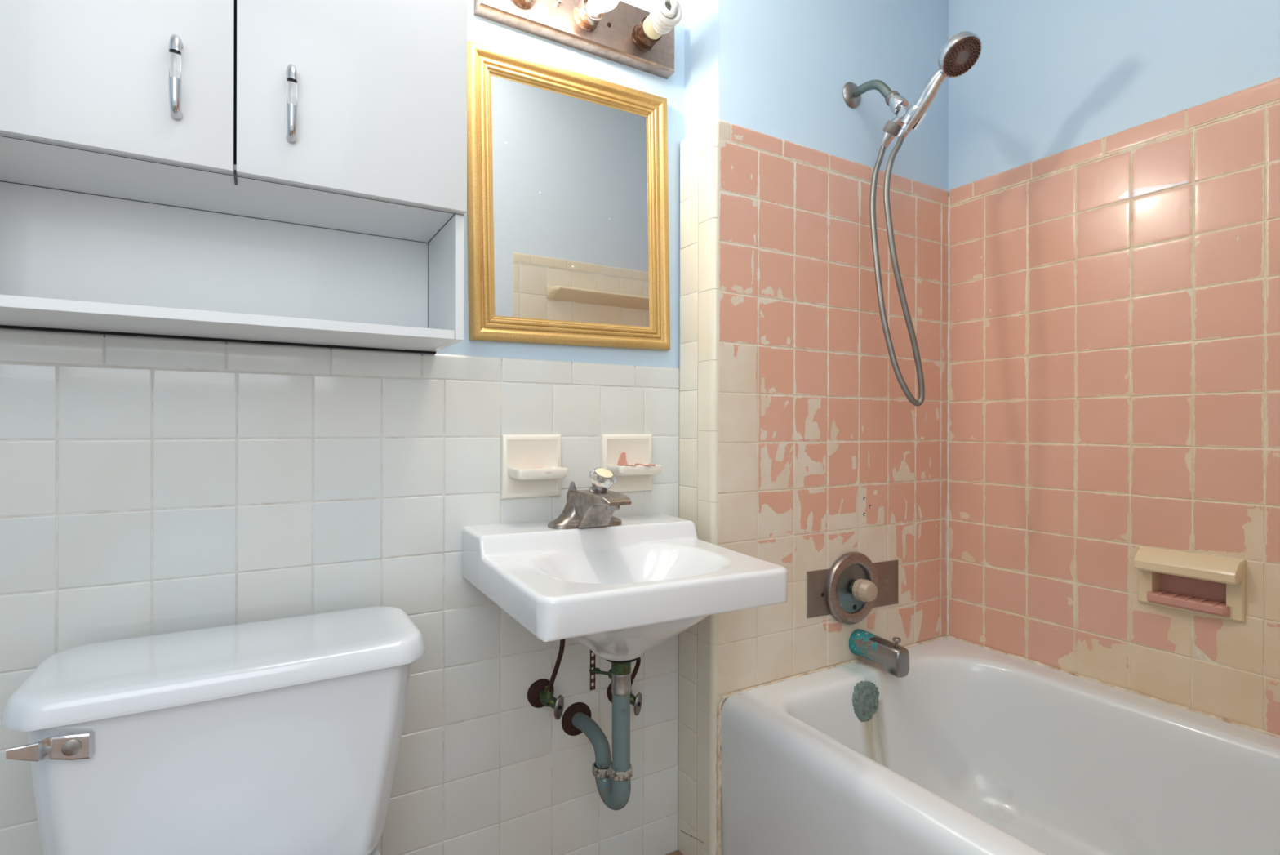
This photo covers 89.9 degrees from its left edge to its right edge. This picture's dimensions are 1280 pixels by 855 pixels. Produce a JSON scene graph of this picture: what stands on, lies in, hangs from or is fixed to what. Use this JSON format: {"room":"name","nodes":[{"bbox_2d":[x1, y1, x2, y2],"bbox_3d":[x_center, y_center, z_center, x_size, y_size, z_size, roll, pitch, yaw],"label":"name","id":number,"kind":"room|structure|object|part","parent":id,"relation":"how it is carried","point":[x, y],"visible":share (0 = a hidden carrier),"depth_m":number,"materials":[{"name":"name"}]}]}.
{"room":"bathroom","nodes":[
{"label":"bathroom","id":0,"kind":"room"},
{"bbox_2d":[0,0,684,854],"bbox_3d":[-0.746,-0.258,1.036,1.914,2.450,0.111,0,0,-31],"label":"wall","id":1,"kind":"structure","parent":0,"point":[149,486],"depth_m":1.14,"materials":[{"name":"white tile"}]},
{"bbox_2d":[0,0,467,353],"bbox_3d":[-0.588,-0.525,0.934,0.623,0.774,0.237,0,0,-31],"label":"upper cabinet","id":2,"kind":"object","parent":1,"relation":"attached to","point":[288,172],"visible":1,"depth_m":0.92,"materials":[{"name":"white laminate"}]},
{"bbox_3d":[-0.679,-0.627,0.782,0.310,0.570,0.015,0,0,-31],"label":"door","id":3,"kind":"part","parent":2,"relation":"part of","materials":[{"name":"white laminate"}]},
{"bbox_3d":[-0.585,-0.454,0.806,0.012,0.036,0.012,0,0,-31],"label":"handle","id":4,"kind":"part","parent":2,"relation":"part of","materials":[{"name":"white plastic"}]},
{"bbox_3d":[-0.589,-0.416,0.812,0.014,0.044,0.029,0,0,-31],"label":"handle post","id":5,"kind":"part","parent":2,"relation":"part of","materials":[{"name":"silver metal"}]},
{"bbox_3d":[-0.588,-0.485,0.812,0.014,0.028,0.029,0,0,-31],"label":"handle post","id":6,"kind":"part","parent":2,"relation":"part of","materials":[{"name":"silver metal"}]},
{"bbox_3d":[-0.647,-0.527,1.034,0.594,0.742,0.005,0,0,-31],"label":"panel","id":7,"kind":"part","parent":2,"relation":"part of","materials":[{"name":"white laminate"}]},
{"bbox_2d":[0,133,454,242],"bbox_3d":[-0.598,-0.349,0.950,0.592,0.016,0.189,0,0,-31],"label":"shelf","id":8,"kind":"object","parent":2,"relation":"attached to","point":[29,165],"depth_m":0.93,"materials":[{"name":"white laminate"}]},
{"bbox_2d":[0,294,454,351],"bbox_3d":[-0.599,-0.148,0.952,0.593,0.014,0.192,0,0,-31],"label":"shelf","id":9,"kind":"object","parent":2,"relation":"attached to","point":[16,312],"depth_m":0.91,"materials":[{"name":"white laminate"}]},
{"bbox_3d":[-0.473,-0.453,0.872,0.012,0.036,0.012,0,0,-31],"label":"handle","id":10,"kind":"part","parent":2,"relation":"part of","materials":[{"name":"white plastic"}]},
{"bbox_3d":[-0.477,-0.416,0.878,0.014,0.044,0.029,0,0,-31],"label":"handle post","id":11,"kind":"part","parent":2,"relation":"part of","materials":[{"name":"silver metal"}]},
{"bbox_3d":[-0.477,-0.485,0.878,0.014,0.028,0.029,0,0,-31],"label":"handle post","id":12,"kind":"part","parent":2,"relation":"part of","materials":[{"name":"silver metal"}]},
{"bbox_3d":[-0.410,-0.627,0.942,0.309,0.570,0.015,0,0,-31],"label":"door","id":13,"kind":"part","parent":2,"relation":"part of","materials":[{"name":"white laminate"}]},
{"bbox_3d":[-0.337,-0.526,1.107,0.014,0.771,0.194,0,0,-31],"label":"panel","id":14,"kind":"part","parent":2,"relation":"part of","materials":[{"name":"white laminate"}]},
{"bbox_2d":[500,434,568,498],"bbox_3d":[-0.202,0.077,1.259,0.126,0.126,0.074,0,0,-31],"label":"soap dish","id":15,"kind":"object","parent":1,"relation":"attached to","point":[531,464],"visible":1,"depth_m":1.27,"materials":[{"name":"ceramic"}]},
{"bbox_2d":[508,466,568,479],"bbox_3d":[-0.199,0.090,1.256,0.106,0.022,0.062,0,0,-31],"label":"tray","id":16,"kind":"object","parent":15,"relation":"on","point":[515,473],"depth_m":1.24,"materials":[{"name":"ceramic"}]},
{"bbox_2d":[527,638,564,719],"bbox_3d":[-0.178,0.447,1.262,0.060,0.257,0.087,0,0,-31],"label":"shutoff valve","id":17,"kind":"object","parent":1,"relation":"attached to","point":[540,692],"visible":0.85,"depth_m":1.26,"materials":[{"name":"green metal"}]},
{"bbox_3d":[-0.160,0.552,1.264,0.011,0.049,0.029,0,0,24],"label":"handle","id":18,"kind":"part","parent":17,"relation":"part of","materials":[{"name":"silver metal"}]},
{"bbox_2d":[466,40,670,350],"bbox_3d":[-0.131,-0.454,1.332,0.463,0.574,0.022,0,0,-31],"label":"framed mirror","id":19,"kind":"object","parent":1,"relation":"attached to","point":[567,187],"visible":0.98,"depth_m":1.32,"materials":[{"name":"paint"}]},
{"bbox_2d":[491,75,648,326],"bbox_3d":[-0.135,-0.454,1.337,0.374,0.484,0.004,0,0,-31],"label":"mirror glass","id":20,"kind":"object","parent":19,"relation":"attached to","point":[570,162],"depth_m":1.33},
{"bbox_2d":[474,0,674,79],"bbox_3d":[-0.110,-0.849,1.314,0.442,0.113,0.074,0,0,-31],"label":"vanity light bar","id":21,"kind":"object","parent":1,"relation":"attached to","point":[617,35],"visible":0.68,"depth_m":1.33,"materials":[{"name":"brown metal"}]},
{"bbox_2d":[512,0,535,8],"bbox_3d":[-0.219,-0.841,1.228,0.055,0.055,0.038,0,0,-31],"label":"socket","id":22,"kind":"object","parent":21,"relation":"attached to","point":[517,4],"depth_m":1.24,"materials":[{"name":"brown metal"}]},
{"bbox_2d":[573,0,605,31],"bbox_3d":[-0.102,-0.841,1.298,0.055,0.055,0.038,0,0,-31],"label":"socket","id":23,"kind":"object","parent":21,"relation":"attached to","point":[583,22],"depth_m":1.30,"materials":[{"name":"brown metal"}]},
{"bbox_2d":[584,0,619,18],"bbox_3d":[-0.078,-0.841,1.258,0.060,0.060,0.107,0,0,-31],"label":"light bulb","id":24,"kind":"object","parent":21,"relation":"attached to","point":[593,8],"visible":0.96,"depth_m":1.24,"materials":[{"name":"white glass"}]},
{"bbox_2d":[631,16,662,51],"bbox_3d":[0.016,-0.841,1.367,0.055,0.055,0.038,0,0,-31],"label":"socket","id":25,"kind":"object","parent":21,"relation":"attached to","point":[640,42],"depth_m":1.37,"materials":[{"name":"brown metal"}]},
{"bbox_2d":[642,0,682,40],"bbox_3d":[0.041,-0.841,1.325,0.055,0.055,0.121,0,0,-31],"label":"light bulb","id":26,"kind":"object","parent":21,"relation":"attached to","point":[665,15],"visible":1,"depth_m":1.30,"materials":[{"name":"white glass"}]},
{"bbox_2d":[606,681,612,702],"bbox_3d":[-0.084,0.528,1.315,0.011,0.041,0.091,0,0,-31],"label":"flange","id":27,"kind":"object","parent":1,"relation":"attached to","point":[609,692],"depth_m":1.37,"materials":[{"name":"brown metal"}]},
{"bbox_2d":[461,513,787,660],"bbox_3d":[-0.037,0.299,1.161,0.464,0.222,0.407,0,0,-31],"label":"sink","id":28,"kind":"object","parent":1,"relation":"attached to","point":[621,591],"visible":0.94,"depth_m":1.08,"materials":[{"name":"white ceramic"}]},
{"bbox_2d":[547,467,631,528],"bbox_3d":[-0.079,0.135,1.215,0.152,0.118,0.168,0,0,-31],"label":"sink faucet","id":29,"kind":"object","parent":28,"relation":"on","point":[595,506],"visible":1,"depth_m":1.21,"materials":[{"name":"silver metal"}]},
{"bbox_3d":[-0.133,0.119,1.264,0.017,0.025,0.017,0,0,14],"label":"lift rod","id":30,"kind":"part","parent":29,"relation":"part of","materials":[{"name":"silver metal"}]},
{"bbox_3d":[-0.078,0.115,1.214,0.037,0.032,0.038,0,0,-31],"label":"knob stem","id":31,"kind":"part","parent":29,"relation":"part of","materials":[{"name":"silver metal"}]},
{"bbox_3d":[-0.078,0.157,1.214,0.064,0.072,0.166,0,0,-31],"label":"spout","id":32,"kind":"part","parent":29,"relation":"part of","materials":[{"name":"silver metal"}]},
{"bbox_3d":[-0.070,0.097,1.204,0.050,0.043,0.049,0,0,-13],"label":"knob","id":33,"kind":"part","parent":29,"relation":"part of","materials":[{"name":"white plastic"}]},
{"bbox_2d":[561,648,638,809],"bbox_3d":[-0.074,0.506,1.236,0.074,0.395,0.238,0,0,-31],"label":"sink drain","id":34,"kind":"object","parent":28,"relation":"attached to","point":[612,778],"visible":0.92,"depth_m":1.15,"materials":[{"name":"green metal"}]},
{"bbox_3d":[-0.097,0.622,1.273,0.031,0.075,0.150,0,0,-28],"label":"trap arm","id":35,"kind":"part","parent":34,"relation":"part of"},
{"bbox_3d":[-0.065,0.454,1.196,0.021,0.024,0.073,0,0,-41],"label":"pivot rod","id":36,"kind":"part","parent":34,"relation":"part of","materials":[{"name":"green metal"}]},
{"bbox_2d":[600,434,662,492],"bbox_3d":[-0.012,0.078,1.368,0.126,0.126,0.081,0,0,-31],"label":"soap dish","id":37,"kind":"object","parent":1,"relation":"attached to","point":[628,456],"visible":0.97,"depth_m":1.38,"materials":[{"name":"ceramic"}]},
{"bbox_2d":[607,463,662,475],"bbox_3d":[-0.011,0.090,1.368,0.106,0.022,0.062,0,0,-31],"label":"tray","id":38,"kind":"object","parent":37,"relation":"on","point":[619,469],"depth_m":1.34,"materials":[{"name":"ceramic"}]},
{"bbox_2d":[631,656,640,685],"bbox_3d":[-0.032,0.497,1.346,0.021,0.055,0.091,0,0,-31],"label":"supply hose","id":39,"kind":"object","parent":1,"relation":"attached to","point":[634,672],"depth_m":1.34,"materials":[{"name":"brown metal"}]},
{"bbox_2d":[630,689,642,715],"bbox_3d":[-0.031,0.561,1.347,0.027,0.053,0.091,0,0,-31],"label":"shutoff valve","id":40,"kind":"object","parent":1,"relation":"attached to","point":[636,701],"depth_m":1.35,"materials":[{"name":"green metal"}]},
{"bbox_3d":[-0.005,0.585,1.357,0.011,0.049,0.029,0,0,24],"label":"handle","id":41,"kind":"part","parent":40,"relation":"part of","materials":[{"name":"silver metal"}]},
{"bbox_2d":[665,848,683,854],"bbox_3d":[0.225,1.000,0.284,2.820,0.060,2.420,0,0,-31],"label":"floor","id":42,"kind":"structure","parent":0,"point":[677,851],"depth_m":1.46,"materials":[{"name":"tile"}]},
{"bbox_2d":[0,605,426,854],"bbox_3d":[-0.449,0.637,0.719,0.473,0.664,0.677,0,0,-31],"label":"toilet","id":43,"kind":"object","parent":42,"relation":"on","point":[281,735],"visible":1,"depth_m":0.83,"materials":[{"name":"white ceramic"}]},
{"bbox_3d":[-0.661,0.364,0.721,0.013,0.036,0.076,0,0,41],"label":"flush lever","id":44,"kind":"part","parent":43,"relation":"part of","materials":[{"name":"silver metal"}]},
{"bbox_3d":[-0.561,0.321,0.909,0.473,0.033,0.235,0,0,-31],"label":"tank lid","id":45,"kind":"part","parent":43,"relation":"part of","materials":[{"name":"white ceramic"}]},
{"bbox_3d":[-0.562,0.487,0.914,0.437,0.306,0.212,0,0,-31],"label":"tank","id":46,"kind":"part","parent":43,"relation":"part of","materials":[{"name":"white ceramic"}]},
{"bbox_3d":[-0.446,0.807,0.714,0.355,0.322,0.655,0,0,-31],"label":"bowl","id":47,"kind":"part","parent":43,"relation":"part of","materials":[{"name":"white ceramic"}]},
{"bbox_2d":[720,636,1279,854],"bbox_3d":[0.757,0.774,1.156,0.794,0.394,0.964,0,0,-31],"label":"bathtub","id":48,"kind":"object","parent":42,"relation":"on","point":[975,749],"visible":1,"depth_m":1.33,"materials":[{"name":"ceramic"}]},
{"bbox_3d":[0.520,0.629,1.475,0.090,0.090,0.020,0,0,-31],"label":"overflow plate","id":49,"kind":"part","parent":48,"relation":"part of","materials":[{"name":"teal metal"}]},
{"bbox_2d":[678,0,948,854],"bbox_3d":[0.491,-0.255,1.697,0.923,2.450,0.239,0,0,-31],"label":"wall","id":50,"kind":"structure","parent":0,"point":[815,418],"depth_m":1.51,"materials":[{"name":"tile"}]},
{"bbox_2d":[680,829,703,843],"bbox_3d":[0.116,0.908,1.423,0.003,0.020,0.085,0,0,-32],"label":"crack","id":51,"kind":"structure","parent":50,"relation":"attached to","point":[681,829],"depth_m":1.43,"materials":[{"name":"grey"}]},
{"bbox_2d":[696,120,726,854],"bbox_3d":[0.157,0.155,1.394,0.037,1.629,0.057,0,0,-31],"label":"trim","id":52,"kind":"structure","parent":50,"relation":"attached to","point":[708,700],"depth_m":1.38,"materials":[{"name":"beige tile"}]},
{"bbox_2d":[715,703,721,854],"bbox_3d":[0.168,0.779,1.367,0.013,0.380,0.013,0,0,-31],"label":"trim","id":53,"kind":"structure","parent":50,"relation":"attached to","point":[718,849],"depth_m":1.36,"materials":[{"name":"beige"}]},
{"bbox_2d":[715,635,947,766],"bbox_3d":[0.506,0.647,1.567,0.798,0.149,0.010,0,0,-31],"label":"trim","id":54,"kind":"structure","parent":50,"relation":"attached to","point":[723,697],"depth_m":1.45,"materials":[{"name":"beige"}]},
{"bbox_2d":[806,551,897,624],"bbox_3d":[0.480,0.371,1.514,0.305,0.167,0.068,0,0,-31],"label":"shower valve","id":55,"kind":"object","parent":50,"relation":"attached to","point":[848,590],"visible":1,"depth_m":1.48,"materials":[{"name":"silver metal"}]},
{"bbox_3d":[0.528,0.391,1.555,0.033,0.033,0.020,0,0,-31],"label":"valve stem","id":56,"kind":"part","parent":55,"relation":"part of","materials":[{"name":"green metal"}]},
{"bbox_3d":[0.520,0.393,1.567,0.119,0.119,0.012,0,0,-31],"label":"escutcheon dish","id":57,"kind":"part","parent":55,"relation":"part of","materials":[{"name":"metal"}]},
{"bbox_3d":[0.540,0.391,1.535,0.053,0.052,0.042,0,0,-31],"label":"valve knob","id":58,"kind":"part","parent":55,"relation":"part of","materials":[{"name":"beige plastic"}]},
{"bbox_2d":[848,628,909,677],"bbox_3d":[0.574,0.533,1.531,0.062,0.086,0.135,0,0,-31],"label":"tub spout","id":59,"kind":"object","parent":50,"relation":"attached to","point":[893,657],"visible":1,"depth_m":1.50,"materials":[{"name":"silver metal"}]},
{"bbox_3d":[0.598,0.499,1.491,0.019,0.019,0.019,0,0,-31],"label":"diverter knob","id":60,"kind":"part","parent":59,"relation":"part of","materials":[{"name":"silver metal"}]},
{"bbox_2d":[842,80,926,136],"bbox_3d":[0.573,-0.760,1.500,0.063,0.184,0.197,0,0,-31],"label":"pipe","id":61,"kind":"object","parent":50,"relation":"attached to","point":[899,104],"visible":1,"depth_m":1.48,"materials":[{"name":"silver metal"}]},
{"bbox_2d":[869,128,924,406],"bbox_3d":[0.579,-0.371,1.466,0.112,0.645,0.095,0,0,-31],"label":"shower hose","id":62,"kind":"object","parent":61,"relation":"hanging from","point":[886,139],"visible":1,"depth_m":1.45,"materials":[{"name":"metal"}]},
{"bbox_3d":[0.602,-0.718,1.457,0.019,0.030,0.030,0,0,-31],"label":"swivel stem","id":63,"kind":"part","parent":61,"relation":"part of","materials":[{"name":"silver metal"}]},
{"bbox_2d":[900,31,982,133],"bbox_3d":[0.654,-0.744,1.393,0.087,0.160,0.166,0,0,-31],"label":"shower","id":64,"kind":"object","parent":61,"relation":"attached to","point":[961,52],"visible":0.98,"depth_m":1.36,"materials":[{"name":"silver metal"}]},
{"bbox_3d":[0.633,-0.728,1.411,0.116,0.130,0.032,0,0,44],"label":"handle","id":65,"kind":"part","parent":64,"relation":"part of","materials":[{"name":"silver metal"}]},
{"bbox_2d":[955,50,968,64],"bbox_3d":[0.679,-0.779,1.349,0.027,0.018,0.022,0,0,-31],"label":"grille","id":66,"kind":"object","parent":64,"relation":"attached to","point":[962,56],"depth_m":1.35,"materials":[{"name":"grey plastic"}]},
{"bbox_2d":[946,196,950,635],"bbox_3d":[0.854,-0.032,1.775,0.009,1.213,0.008,0,0,-31],"label":"trim","id":67,"kind":"structure","parent":50,"relation":"attached to","point":[948,204],"depth_m":1.77,"materials":[{"name":"beige"}]},
{"bbox_2d":[947,0,1279,734],"bbox_3d":[1.174,-0.252,1.345,0.109,2.450,1.078,0,0,-31],"label":"wall","id":68,"kind":"structure","parent":0,"point":[1114,165],"depth_m":1.42,"materials":[{"name":"pink tile"}]},
{"bbox_2d":[947,635,1279,737],"bbox_3d":[1.098,0.578,1.359,0.012,0.012,0.957,0,0,-31],"label":"trim","id":69,"kind":"structure","parent":68,"relation":"attached to","point":[1224,719],"depth_m":1.39,"materials":[{"name":"beige"}]},
{"bbox_2d":[1133,545,1245,622],"bbox_3d":[1.123,0.316,1.312,0.072,0.120,0.174,0,0,-31],"label":"recessed soap dish","id":70,"kind":"object","parent":68,"relation":"attached to","point":[1215,585],"visible":1,"depth_m":1.30,"materials":[{"name":"beige ceramic"}]}
]}

